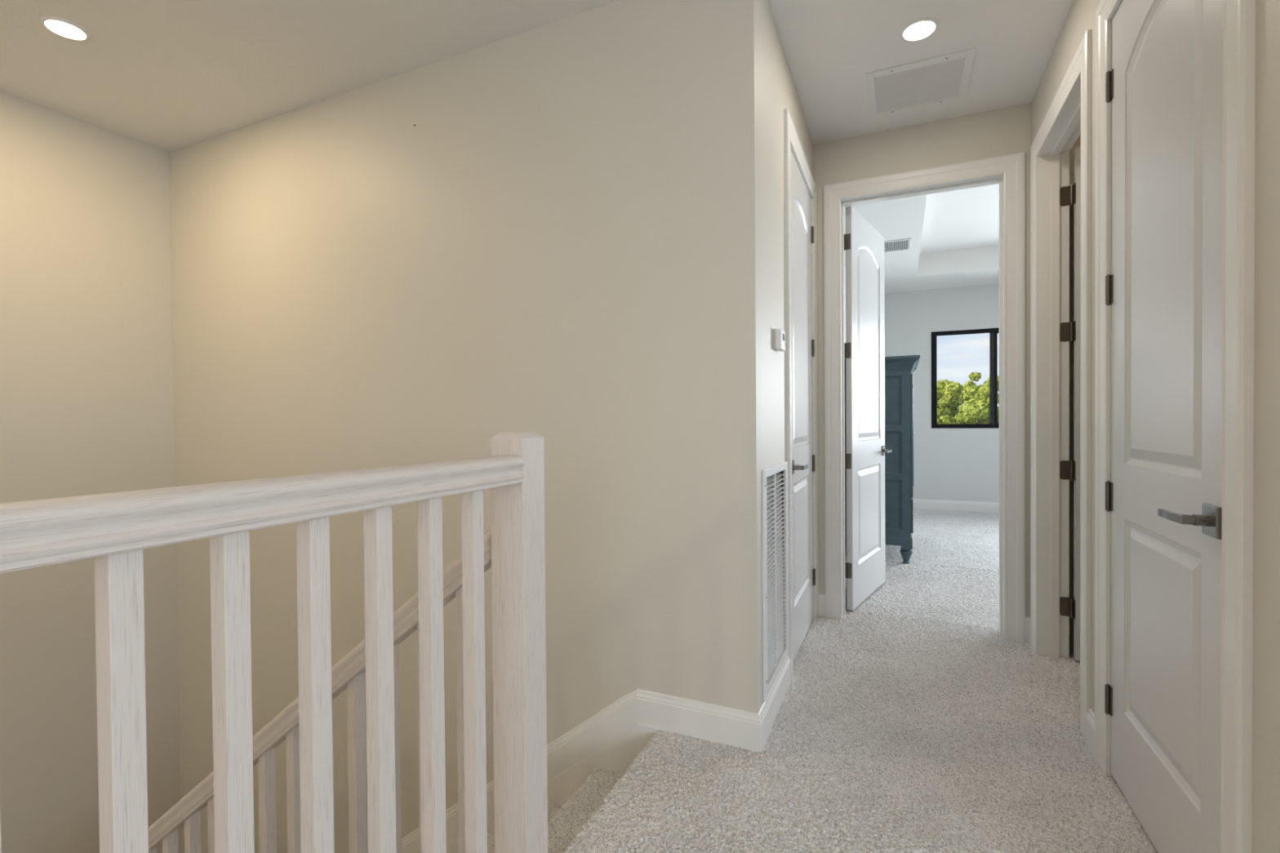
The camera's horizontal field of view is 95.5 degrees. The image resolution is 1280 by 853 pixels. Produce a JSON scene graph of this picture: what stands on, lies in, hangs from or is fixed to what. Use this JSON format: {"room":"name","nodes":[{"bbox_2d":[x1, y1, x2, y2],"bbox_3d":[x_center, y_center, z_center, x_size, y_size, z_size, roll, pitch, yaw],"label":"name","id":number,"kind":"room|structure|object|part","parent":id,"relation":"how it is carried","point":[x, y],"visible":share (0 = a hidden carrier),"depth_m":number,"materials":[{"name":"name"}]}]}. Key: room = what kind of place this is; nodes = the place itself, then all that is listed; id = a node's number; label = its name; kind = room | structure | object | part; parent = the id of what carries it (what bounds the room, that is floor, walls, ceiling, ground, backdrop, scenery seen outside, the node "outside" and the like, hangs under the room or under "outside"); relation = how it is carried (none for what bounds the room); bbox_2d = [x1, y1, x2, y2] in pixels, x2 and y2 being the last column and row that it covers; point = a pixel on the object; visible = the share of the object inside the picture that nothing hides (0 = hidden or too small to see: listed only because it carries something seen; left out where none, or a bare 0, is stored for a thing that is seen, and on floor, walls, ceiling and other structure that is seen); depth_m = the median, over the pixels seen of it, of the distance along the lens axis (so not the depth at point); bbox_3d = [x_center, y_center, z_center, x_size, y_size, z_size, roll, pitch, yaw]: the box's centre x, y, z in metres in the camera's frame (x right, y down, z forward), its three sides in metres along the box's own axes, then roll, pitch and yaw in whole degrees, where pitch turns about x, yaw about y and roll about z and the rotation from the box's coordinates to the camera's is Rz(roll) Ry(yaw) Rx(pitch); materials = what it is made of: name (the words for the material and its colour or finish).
{"room":"upstairs hallway","nodes":[
{"label":"upstairs hallway","id":0,"kind":"room"},
{"bbox_2d":[0,90,181,852],"bbox_3d":[-3.836,1.278,1.012,0.120,5.661,5.278,0,1,24],"label":"wall","id":1,"kind":"structure","parent":0,"point":[86,375],"depth_m":2.97,"materials":[{"name":"beige paint"}]},
{"bbox_2d":[168,0,724,852],"bbox_3d":[-1.233,1.237,2.804,3.408,5.661,0.120,0,1,24],"label":"wall","id":2,"kind":"structure","parent":0,"point":[356,285],"depth_m":2.46,"materials":[{"name":"beige paint"}]},
{"bbox_2d":[446,723,659,852],"bbox_3d":[-0.962,2.200,2.620,2.308,2.178,0.020,0,1,24],"label":"trim","id":3,"kind":"structure","parent":2,"relation":"attached to","point":[617,756],"depth_m":2.24,"materials":[{"name":"white paint"}]},
{"bbox_2d":[400,688,761,852],"bbox_3d":[-0.797,1.907,2.545,2.673,1.840,0.015,0,1,24],"label":"baseboard","id":4,"kind":"structure","parent":2,"relation":"attached to","point":[723,725],"depth_m":2.17,"materials":[{"name":"white paint"}]},
{"bbox_2d":[0,0,1073,293],"bbox_3d":[0.737,-1.853,2.217,7.498,0.500,11.540,0,1,24],"label":"ceiling","id":5,"kind":"structure","parent":0,"point":[167,75],"depth_m":2.51,"materials":[{"name":"white paint"}]},
{"bbox_2d":[40,16,90,41],"bbox_3d":[-2.281,-1.577,2.310,0.144,0.007,0.144,0,1,24],"label":"recessed light","id":6,"kind":"object","parent":5,"relation":"in","point":[63,28],"visible":1,"depth_m":2.31,"materials":[{"name":"white plastic"}]},
{"bbox_2d":[884,238,911,252],"bbox_3d":[2.318,-1.646,5.309,0.282,0.010,0.350,0,1,24],"label":"ceiling vent","id":7,"kind":"object","parent":5,"relation":"in","point":[902,244],"visible":0.68,"depth_m":5.29,"materials":[{"name":"white metal"}]},
{"bbox_2d":[899,17,938,42],"bbox_3d":[1.131,-1.604,2.355,0.144,0.007,0.144,0,1,24],"label":"recessed light","id":8,"kind":"object","parent":5,"relation":"in","point":[922,28],"visible":1,"depth_m":2.35,"materials":[{"name":"white plastic"}]},
{"bbox_2d":[865,48,976,117],"bbox_3d":[1.313,-1.609,2.750,0.438,0.009,0.413,0,1,24],"label":"ceiling vent","id":9,"kind":"object","parent":5,"relation":"in","point":[943,78],"visible":1,"depth_m":2.72,"materials":[{"name":"white metal"}]},
{"bbox_2d":[719,0,813,712],"bbox_3d":[0.648,-0.102,2.696,0.120,3.011,1.496,0,1,24],"label":"wall","id":10,"kind":"structure","parent":0,"point":[757,84],"depth_m":2.02,"materials":[{"name":"beige paint"}]},
{"bbox_2d":[757,653,790,750],"bbox_3d":[0.525,1.046,2.249,0.015,0.127,0.578,0,1,24],"label":"baseboard","id":11,"kind":"structure","parent":10,"relation":"attached to","point":[768,711],"depth_m":2.20,"materials":[{"name":"white paint"}]},
{"bbox_2d":[761,461,788,701],"bbox_3d":[0.515,0.565,2.291,0.058,0.825,0.463,0,1,24],"label":"air vent","id":12,"kind":"object","parent":10,"relation":"in","point":[775,517],"visible":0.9,"depth_m":2.27,"materials":[{"name":"white metal"}]},
{"bbox_2d":[773,328,785,351],"bbox_3d":[0.553,-0.342,2.300,0.032,0.082,0.090,0,1,24],"label":"thermostat","id":13,"kind":"object","parent":10,"relation":"attached to","point":[779,334],"visible":1,"depth_m":2.26,"materials":[{"name":"white plastic"}]},
{"bbox_3d":[0.542,-0.344,2.308,0.006,0.079,0.085,0,1,24],"label":"plate","id":14,"kind":"part","parent":13,"relation":"part of","materials":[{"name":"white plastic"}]},
{"bbox_2d":[784,108,818,681],"bbox_3d":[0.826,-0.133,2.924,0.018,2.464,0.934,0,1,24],"label":"trim","id":15,"kind":"structure","parent":10,"relation":"attached to","point":[791,138],"depth_m":2.57,"materials":[{"name":"white paint"}]},
{"bbox_2d":[790,147,815,663],"bbox_3d":[0.831,-0.093,2.931,0.097,2.357,0.765,0,1,24],"label":"door","id":16,"kind":"structure","parent":10,"relation":"in","point":[803,461],"depth_m":2.94,"materials":[{"name":"white paint"}]},
{"bbox_3d":[0.734,0.186,2.669,0.062,0.066,0.145,0,1,24],"label":"lever handle","id":17,"kind":"part","parent":16,"relation":"part of","materials":[{"name":"grey metal"}]},
{"bbox_2d":[844,265,845,342],"bbox_3d":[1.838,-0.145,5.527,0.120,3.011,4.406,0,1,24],"label":"door frame","id":18,"kind":"structure","parent":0,"point":[844,265],"depth_m":5.99,"materials":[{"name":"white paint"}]},
{"bbox_2d":[568,508,1158,852],"bbox_3d":[2.977,1.076,3.461,4.200,0.016,7.280,0,1,24],"label":"floor","id":19,"kind":"structure","parent":0,"point":[889,734],"depth_m":1.96,"materials":[{"name":"carpet"}]},
{"bbox_2d":[844,355,919,564],"bbox_3d":[2.080,0.258,5.096,0.644,1.612,1.238,0,1,24],"label":"armoire","id":20,"kind":"object","parent":19,"relation":"on","point":[899,386],"visible":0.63,"depth_m":4.52,"materials":[{"name":"blue wood"}]},
{"bbox_3d":[2.077,-0.491,5.086,0.638,0.114,1.238,0,1,24],"label":"crown moulding","id":21,"kind":"part","parent":20,"relation":"part of","materials":[{"name":"blue wood"}]},
{"bbox_3d":[2.217,0.067,4.747,0.024,0.960,0.515,0,1,24],"label":"door","id":22,"kind":"part","parent":20,"relation":"part of","materials":[{"name":"blue wood"}]},
{"bbox_3d":[2.327,0.693,4.995,0.018,0.260,1.040,0,1,24],"label":"drawer","id":23,"kind":"part","parent":20,"relation":"part of","materials":[{"name":"blue wood"}]},
{"bbox_2d":[884,283,999,502],"bbox_3d":[4.605,-0.331,6.765,4.160,3.311,0.120,0,1,24],"label":"wall","id":24,"kind":"structure","parent":0,"point":[962,464],"depth_m":7.12,"materials":[{"name":"white paint"}]},
{"bbox_2d":[912,498,999,513],"bbox_3d":[4.588,0.962,6.719,3.920,0.127,0.015,0,1,24],"label":"baseboard","id":25,"kind":"structure","parent":24,"relation":"attached to","point":[920,504],"depth_m":7.05,"materials":[{"name":"white paint"}]},
{"bbox_2d":[931,328,999,428],"bbox_3d":[4.209,-0.572,6.909,1.340,1.182,0.074,0,1,24],"label":"window","id":26,"kind":"structure","parent":24,"relation":"in","point":[993,424],"depth_m":6.95,"materials":[{"name":"black metal"}]},
{"bbox_3d":[4.487,-0.573,6.804,0.678,1.114,0.022,0,1,24],"label":"sash","id":27,"kind":"part","parent":26,"relation":"part of","materials":[{"name":"black metal"}]},
{"bbox_2d":[813,102,1080,646],"bbox_3d":[2.735,-0.118,2.646,3.970,3.011,0.120,0,1,24],"label":"wall","id":28,"kind":"structure","parent":0,"point":[1006,131],"depth_m":3.07,"materials":[{"name":"beige paint"}]},
{"bbox_2d":[818,593,825,617],"bbox_3d":[1.047,1.029,3.345,0.037,0.127,0.015,0,1,24],"label":"baseboard","id":29,"kind":"structure","parent":28,"relation":"attached to","point":[821,597],"depth_m":3.34,"materials":[{"name":"white paint"}]},
{"bbox_2d":[844,206,892,610],"bbox_3d":[1.442,-0.107,3.699,0.159,2.357,0.765,0,1,36],"label":"door","id":30,"kind":"structure","parent":28,"relation":"in","point":[864,246],"depth_m":3.60,"materials":[{"name":"white paint"}]},
{"bbox_3d":[1.651,0.165,3.900,0.062,0.066,0.145,0,1,36],"label":"lever handle","id":31,"kind":"part","parent":30,"relation":"part of","materials":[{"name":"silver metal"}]},
{"bbox_2d":[844,182,999,206],"bbox_3d":[1.553,-0.142,3.251,0.969,2.464,0.018,0,1,24],"label":"trim","id":32,"kind":"structure","parent":28,"relation":"attached to","point":[998,183],"depth_m":3.22,"materials":[{"name":"white paint"}]},
{"bbox_2d":[823,151,1025,642],"bbox_3d":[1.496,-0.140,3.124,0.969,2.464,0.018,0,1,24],"label":"trim","id":33,"kind":"structure","parent":28,"relation":"attached to","point":[1012,166],"depth_m":2.97,"materials":[{"name":"white paint"}]},
{"bbox_2d":[1031,0,1279,852],"bbox_3d":[1.571,-0.100,1.889,0.120,3.011,2.214,0,1,24],"label":"wall","id":34,"kind":"structure","parent":0,"point":[1081,17],"depth_m":1.05,"materials":[{"name":"beige paint"}]},
{"bbox_2d":[1025,616,1031,646],"bbox_3d":[1.948,1.027,2.907,0.028,0.127,0.079,0,1,24],"label":"baseboard","id":35,"kind":"structure","parent":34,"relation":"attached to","point":[1027,619],"depth_m":2.93,"materials":[{"name":"white paint"}]},
{"bbox_2d":[1038,77,1080,658],"bbox_3d":[1.801,-0.098,2.403,0.120,2.392,0.785,0,1,24],"label":"trim","id":36,"kind":"structure","parent":34,"relation":"attached to","point":[1054,157],"depth_m":2.74,"materials":[{"name":"white paint"}]},
{"bbox_2d":[1030,29,1092,742],"bbox_3d":[1.737,-0.134,2.431,0.018,2.464,0.929,0,1,24],"label":"trim","id":37,"kind":"structure","parent":34,"relation":"attached to","point":[1081,66],"depth_m":2.07,"materials":[{"name":"white paint"}]},
{"bbox_2d":[1059,146,1080,660],"bbox_3d":[2.324,-0.101,2.549,0.788,2.357,0.159,0,1,24],"label":"door","id":38,"kind":"structure","parent":34,"relation":"in","point":[1069,195],"depth_m":2.68,"materials":[{"name":"white paint"}]},
{"bbox_2d":[1085,707,1094,757],"bbox_3d":[1.537,1.041,1.972,0.015,0.127,0.105,0,1,24],"label":"baseboard","id":39,"kind":"structure","parent":34,"relation":"attached to","point":[1090,717],"depth_m":1.98,"materials":[{"name":"white paint"}]},
{"bbox_2d":[1109,0,1122,776],"bbox_3d":[1.384,-0.084,1.472,0.120,2.392,0.759,0,1,24],"label":"trim","id":40,"kind":"structure","parent":34,"relation":"attached to","point":[1110,774],"depth_m":1.82,"materials":[{"name":"white paint"}]},
{"bbox_2d":[1104,0,1223,852],"bbox_3d":[1.321,-0.081,1.505,0.097,2.357,0.739,0,1,24],"label":"door","id":41,"kind":"structure","parent":34,"relation":"in","point":[1164,85],"depth_m":1.44,"materials":[{"name":"white paint"}]},
{"bbox_3d":[1.199,0.199,1.275,0.062,0.066,0.145,0,1,24],"label":"lever handle","id":42,"kind":"part","parent":41,"relation":"part of","materials":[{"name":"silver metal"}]},
{"bbox_2d":[1094,0,1255,852],"bbox_3d":[1.320,-0.120,1.500,0.018,2.464,0.903,0,1,24],"label":"trim","id":43,"kind":"structure","parent":34,"relation":"attached to","point":[1239,15],"depth_m":1.13,"materials":[{"name":"white paint"}]},
{"label":"outside","id":44,"kind":"structure","parent":0,"visible":0},
{"bbox_3d":[14.333,4.054,31.996,180.000,0.400,250.000,0,1,24],"label":"ground","id":45,"kind":"structure","parent":44,"visible":0},
{"bbox_2d":[937,379,964,424],"bbox_3d":[16.717,0.582,32.700,3.152,6.495,3.276,0,1,30],"label":"pine tree","id":46,"kind":"object","parent":45,"relation":"on","point":[948,405],"visible":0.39,"depth_m":31.68,"materials":[{"name":"green plant"}]},
{"bbox_2d":[953,385,999,424],"bbox_3d":[16.590,0.911,28.827,3.395,5.936,3.148,-1,1,-24],"label":"pine tree","id":47,"kind":"object","parent":45,"relation":"on","point":[976,406],"visible":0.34,"depth_m":28.30,"materials":[{"name":"green plant"}]},
{"bbox_2d":[959,372,999,422],"bbox_3d":[20.063,0.236,35.397,3.439,7.076,3.046,-1,1,-10],"label":"pine tree","id":48,"kind":"object","parent":45,"relation":"on","point":[974,376],"visible":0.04,"depth_m":34.92,"materials":[{"name":"green plant"}]},
{"bbox_2d":[971,375,999,423],"bbox_3d":[20.066,0.353,31.113,3.605,6.933,3.280,-1,1,-4],"label":"pine tree","id":49,"kind":"object","parent":45,"relation":"on","point":[986,383],"visible":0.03,"depth_m":31.42,"materials":[{"name":"green plant"}]},
{"bbox_3d":[2.186,1.253,1.670,4.380,0.301,11.400,0,1,24],"label":"floor","id":50,"kind":"structure","parent":0,"visible":0},
{"bbox_2d":[0,431,547,852],"bbox_3d":[-0.672,0.643,0.483,0.094,1.233,2.015,0,1,24],"label":"guard railing","id":51,"kind":"object","parent":50,"relation":"on","point":[113,529],"visible":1,"depth_m":0.87,"materials":[{"name":"white wood"}]},
{"bbox_3d":[-0.682,0.109,0.433,0.069,0.063,1.929,0,1,24],"label":"handrail","id":52,"kind":"part","parent":51,"relation":"part of","materials":[{"name":"white wood"}]},
{"bbox_3d":[-0.281,0.630,1.364,0.089,1.233,0.088,0,1,24],"label":"newel post","id":53,"kind":"part","parent":51,"relation":"part of","materials":[{"name":"white wood"}]},
{"bbox_2d":[487,729,661,852],"bbox_3d":[-1.651,2.179,1.959,3.080,2.217,1.766,0,1,24],"label":"staircase","id":54,"kind":"structure","parent":50,"relation":"attached to","point":[567,822],"depth_m":1.99,"materials":[{"name":"carpet"}]},
{"bbox_2d":[147,528,491,852],"bbox_3d":[-1.354,1.677,1.860,2.280,2.905,0.088,0,1,24],"label":"stair railing","id":55,"kind":"object","parent":54,"relation":"on","point":[348,673],"visible":0.52,"depth_m":1.58,"materials":[{"name":"white wood"}]}
]}

